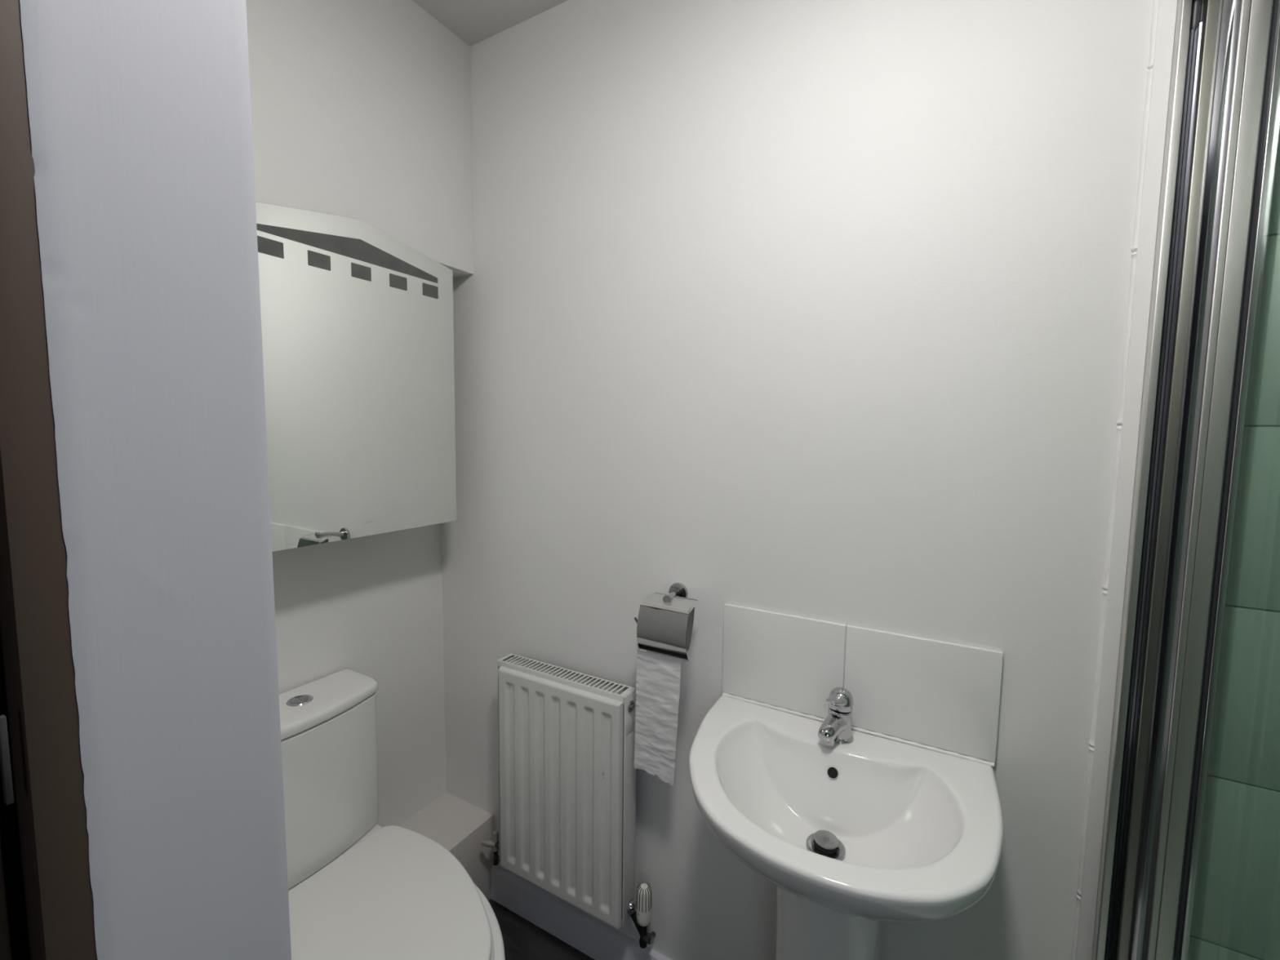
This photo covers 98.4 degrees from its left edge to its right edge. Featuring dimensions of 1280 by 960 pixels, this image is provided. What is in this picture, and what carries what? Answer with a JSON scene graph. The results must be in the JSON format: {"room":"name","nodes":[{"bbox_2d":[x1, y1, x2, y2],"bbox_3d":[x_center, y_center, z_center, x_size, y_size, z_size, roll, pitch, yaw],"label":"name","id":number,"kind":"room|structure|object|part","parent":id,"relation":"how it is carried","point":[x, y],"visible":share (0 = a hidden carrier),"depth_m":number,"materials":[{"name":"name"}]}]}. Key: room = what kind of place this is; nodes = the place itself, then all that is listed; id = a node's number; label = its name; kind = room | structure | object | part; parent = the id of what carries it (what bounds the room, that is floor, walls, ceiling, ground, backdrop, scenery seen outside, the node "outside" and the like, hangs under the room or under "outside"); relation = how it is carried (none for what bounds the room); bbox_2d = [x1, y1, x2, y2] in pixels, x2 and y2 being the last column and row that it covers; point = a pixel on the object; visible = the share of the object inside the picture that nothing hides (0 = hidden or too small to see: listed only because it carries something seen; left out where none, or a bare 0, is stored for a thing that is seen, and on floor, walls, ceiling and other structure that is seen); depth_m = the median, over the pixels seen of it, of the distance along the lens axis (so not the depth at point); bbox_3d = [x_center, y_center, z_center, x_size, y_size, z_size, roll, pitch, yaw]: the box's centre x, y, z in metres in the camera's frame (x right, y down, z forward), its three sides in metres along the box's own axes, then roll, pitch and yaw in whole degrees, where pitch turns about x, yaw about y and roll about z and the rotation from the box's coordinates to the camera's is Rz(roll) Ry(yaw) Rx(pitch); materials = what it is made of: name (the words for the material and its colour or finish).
{"room":"bathroom","nodes":[
{"label":"bathroom","id":0,"kind":"room"},
{"bbox_2d":[0,822,13,959],"bbox_3d":[-0.059,0.159,0.217,3.900,2.405,0.100,4,6,30],"label":"wall","id":1,"kind":"structure","parent":0,"point":[0,823],"depth_m":0.41,"materials":[{"name":"paint"}]},
{"bbox_2d":[0,0,97,959],"bbox_3d":[-0.336,0.257,0.316,0.067,2.085,0.020,4,6,30],"label":"trim","id":2,"kind":"structure","parent":1,"relation":"attached to","point":[44,830],"depth_m":0.28,"materials":[{"name":"brown wood"}]},
{"bbox_2d":[271,523,446,826],"bbox_3d":[-0.861,0.065,1.184,0.100,2.405,0.983,4,6,30],"label":"wall","id":3,"kind":"structure","parent":0,"point":[370,606],"depth_m":1.46,"materials":[{"name":"paint"}]},
{"bbox_2d":[255,201,456,551],"bbox_3d":[-0.665,-0.219,1.238,0.153,0.680,0.497,4,6,30],"label":"wall mirror","id":4,"kind":"object","parent":3,"relation":"attached to","point":[357,322],"visible":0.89,"depth_m":1.18,"materials":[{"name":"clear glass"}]},
{"bbox_3d":[-0.685,-0.431,1.025,0.001,0.029,0.045,4,6,30],"label":"window panel","id":5,"kind":"part","parent":4,"relation":"part of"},
{"bbox_3d":[-0.640,-0.438,1.103,0.001,0.029,0.045,4,6,30],"label":"window panel","id":6,"kind":"part","parent":4,"relation":"part of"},
{"label":"gable panel","id":7,"kind":"part","parent":4,"relation":"part of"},
{"bbox_3d":[-0.595,-0.444,1.180,0.001,0.029,0.045,4,6,30],"label":"window panel","id":8,"kind":"part","parent":4,"relation":"part of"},
{"bbox_3d":[-0.550,-0.450,1.258,0.001,0.029,0.045,4,6,30],"label":"window panel","id":9,"kind":"part","parent":4,"relation":"part of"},
{"bbox_3d":[-0.506,-0.457,1.335,0.001,0.029,0.045,4,6,30],"label":"window panel","id":10,"kind":"part","parent":4,"relation":"part of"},
{"bbox_2d":[397,791,493,901],"bbox_3d":[-0.694,1.092,1.288,0.195,0.245,0.780,4,6,30],"label":"ledge","id":11,"kind":"object","parent":3,"relation":"attached to","point":[460,826],"depth_m":1.53,"materials":[{"name":"white paint"}]},
{"bbox_2d":[245,0,473,277],"bbox_3d":[-0.720,-0.798,1.090,0.146,0.566,0.883,4,6,30],"label":"wall","id":12,"kind":"structure","parent":0,"point":[361,109],"depth_m":1.18,"materials":[{"name":"paint"}]},
{"bbox_2d":[412,0,568,46],"bbox_3d":[0.258,-1.046,0.519,2.580,0.050,1.100,4,6,30],"label":"ceiling","id":13,"kind":"structure","parent":0,"point":[473,21],"depth_m":1.30,"materials":[{"name":"white paint"}]},
{"bbox_2d":[488,898,594,959],"bbox_3d":[0.230,1.300,0.723,2.580,0.050,1.103,4,6,30],"label":"floor","id":14,"kind":"structure","parent":0,"point":[523,940],"depth_m":1.44,"materials":[{"name":"black tile"}]},
{"bbox_2d":[279,669,505,959],"bbox_3d":[-0.527,0.861,1.077,0.654,0.745,0.366,4,6,30],"label":"toilet","id":15,"kind":"object","parent":14,"relation":"on","point":[359,888],"visible":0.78,"depth_m":1.12,"materials":[{"name":"white ceramic"}]},
{"bbox_3d":[-0.740,0.492,1.170,0.154,0.026,0.366,4,6,30],"label":"cistern lid","id":16,"kind":"part","parent":15,"relation":"part of","materials":[{"name":"white ceramic"}]},
{"bbox_3d":[-0.467,0.826,1.037,0.458,0.020,0.352,4,6,30],"label":"lid","id":17,"kind":"part","parent":15,"relation":"part of","materials":[{"name":"white plastic"}]},
{"bbox_3d":[-0.465,0.845,1.038,0.462,0.014,0.358,4,6,30],"label":"seat","id":18,"kind":"part","parent":15,"relation":"part of","materials":[{"name":"white plastic"}]},
{"bbox_2d":[688,695,1003,959],"bbox_3d":[0.284,0.869,0.917,0.496,0.776,0.394,4,6,30],"label":"basin","id":19,"kind":"object","parent":14,"relation":"on","point":[853,837],"visible":0.99,"depth_m":0.90,"materials":[{"name":"white ceramic"}]},
{"bbox_2d":[817,687,853,746],"bbox_3d":[0.355,0.428,0.995,0.053,0.091,0.088,4,6,30],"label":"mixer tap","id":20,"kind":"object","parent":19,"relation":"on","point":[836,728],"visible":1,"depth_m":0.99,"materials":[{"name":"silver metal"}]},
{"bbox_3d":[0.342,0.443,0.989,0.063,0.041,0.038,-4,7,-44],"label":"spout","id":21,"kind":"part","parent":20,"relation":"part of","materials":[{"name":"silver metal"}]},
{"bbox_3d":[0.350,0.399,0.993,0.037,0.024,0.035,-4,7,-45],"label":"lever","id":22,"kind":"part","parent":20,"relation":"part of","materials":[{"name":"silver metal"}]},
{"bbox_3d":[0.865,1.265,0.338,0.898,0.100,0.869,4,6,30],"label":"shower tray","id":23,"kind":"object","parent":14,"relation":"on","visible":0},
{"bbox_2d":[1092,0,1279,959],"bbox_3d":[0.565,0.271,0.441,0.114,1.855,0.858,4,6,30],"label":"shower door frame","id":24,"kind":"structure","parent":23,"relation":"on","point":[1224,88],"depth_m":0.77,"materials":[{"name":"silver metal"}]},
{"bbox_2d":[440,0,1153,959],"bbox_3d":[0.484,0.093,1.036,2.580,2.405,0.100,4,6,30],"label":"wall","id":25,"kind":"structure","parent":0,"point":[817,309],"depth_m":1.05,"materials":[{"name":"paint"}]},
{"bbox_2d":[480,653,655,948],"bbox_3d":[-0.192,0.772,1.367,0.512,0.618,0.102,4,6,30],"label":"radiator","id":26,"kind":"object","parent":25,"relation":"attached to","point":[566,771],"visible":1,"depth_m":1.29,"materials":[{"name":"metal"}]},
{"bbox_3d":[-0.199,0.744,1.321,0.359,0.532,0.016,4,6,30],"label":"panel","id":27,"kind":"part","parent":26,"relation":"part of","materials":[{"name":"metal"}]},
{"bbox_3d":[-0.185,0.474,1.331,0.376,0.016,0.054,4,6,30],"label":"rail","id":28,"kind":"part","parent":26,"relation":"part of","materials":[{"name":"metal"}]},
{"bbox_2d":[497,653,635,697],"bbox_3d":[-0.185,0.466,1.331,0.380,0.002,0.052,4,6,30],"label":"grille","id":29,"kind":"object","parent":26,"relation":"attached to","point":[629,691],"depth_m":1.32,"materials":[{"name":"metal"}]},
{"bbox_2d":[490,865,671,959],"bbox_3d":[0.139,1.179,1.256,1.290,0.095,0.016,4,6,30],"label":"baseboard","id":30,"kind":"structure","parent":25,"relation":"attached to","point":[598,940],"depth_m":1.44,"materials":[{"name":"grey paint"}]},
{"bbox_2d":[633,582,697,662],"bbox_3d":[0.060,0.293,1.170,0.140,0.126,0.120,4,6,30],"label":"toilet roll holder","id":31,"kind":"object","parent":25,"relation":"attached to","point":[664,626],"visible":1,"depth_m":1.12,"materials":[{"name":"silver metal"}]},
{"bbox_2d":[634,644,680,786],"bbox_3d":[0.041,0.472,1.175,0.119,0.349,0.048,4,6,30],"label":"toilet roll","id":32,"kind":"object","parent":31,"relation":"hanging from","point":[658,676],"visible":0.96,"depth_m":1.17,"materials":[{"name":"white paper"}]},
{"bbox_3d":[0.069,0.245,1.175,0.018,0.024,0.086,2,5,18],"label":"arm","id":33,"kind":"part","parent":31,"relation":"part of","materials":[{"name":"silver metal"}]},
{"bbox_2d":[721,603,846,718],"bbox_3d":[0.282,0.362,1.111,0.243,0.192,0.009,4,6,30],"label":"tile","id":34,"kind":"structure","parent":25,"relation":"attached to","point":[791,662],"depth_m":1.10,"materials":[{"name":"tile"}]},
{"bbox_2d":[843,624,847,688],"bbox_3d":[0.389,0.369,1.051,0.002,0.190,0.007,4,6,30],"label":"trim","id":35,"kind":"structure","parent":25,"relation":"attached to","point":[846,624],"depth_m":1.04,"materials":[{"name":"grey tile"}]},
{"bbox_2d":[722,692,994,766],"bbox_3d":[0.386,0.467,1.052,0.487,0.005,0.005,4,6,30],"label":"trim","id":36,"kind":"structure","parent":25,"relation":"attached to","point":[912,743],"depth_m":1.02,"materials":[{"name":"white plastic"}]},
{"bbox_2d":[844,624,1003,762],"bbox_3d":[0.496,0.375,0.989,0.247,0.192,0.009,4,6,30],"label":"tile","id":37,"kind":"structure","parent":25,"relation":"attached to","point":[942,695],"depth_m":0.98,"materials":[{"name":"tile"}]},
{"bbox_2d":[1071,0,1159,959],"bbox_3d":[0.713,0.140,0.845,0.006,2.250,0.008,4,6,30],"label":"trim","id":38,"kind":"structure","parent":25,"relation":"attached to","point":[1155,4],"depth_m":0.83,"materials":[{"name":"paint"}]},
{"bbox_2d":[1075,0,1177,959],"bbox_3d":[0.724,0.141,0.838,0.019,2.250,0.009,4,6,30],"label":"trim","id":39,"kind":"structure","parent":25,"relation":"attached to","point":[1166,12],"depth_m":0.82,"materials":[{"name":"paint"}]},
{"bbox_2d":[1091,0,1279,959],"bbox_3d":[1.108,0.238,0.623,0.870,2.099,0.008,4,6,30],"label":"tile wall","id":40,"kind":"structure","parent":25,"relation":"attached to","point":[1237,900],"depth_m":0.77,"materials":[{"name":"tile"}]},
{"bbox_2d":[1093,0,1279,959],"bbox_3d":[1.102,0.164,0.623,0.890,2.250,0.007,4,6,30],"label":"grout","id":41,"kind":"structure","parent":25,"relation":"attached to","point":[1177,1],"depth_m":0.77,"materials":[{"name":"grey tile"}]},
{"bbox_3d":[-0.003,0.161,0.193,2.580,2.405,0.087,4,6,30],"label":"wall","id":42,"kind":"structure","parent":0,"visible":0},
{"bbox_2d":[0,715,13,959],"bbox_3d":[-0.534,0.323,-0.029,0.061,1.990,0.772,4,6,30],"label":"door","id":43,"kind":"structure","parent":42,"relation":"in","point":[5,939],"depth_m":0.29,"materials":[{"name":"brown wood"}]},
{"bbox_2d":[19,0,291,959],"bbox_3d":[-0.283,0.282,0.356,0.015,2.030,0.100,4,6,30],"label":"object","id":44,"kind":"structure","parent":42,"relation":"attached to","point":[140,111],"depth_m":0.32,"materials":[{"name":"grey paint"}]}
]}

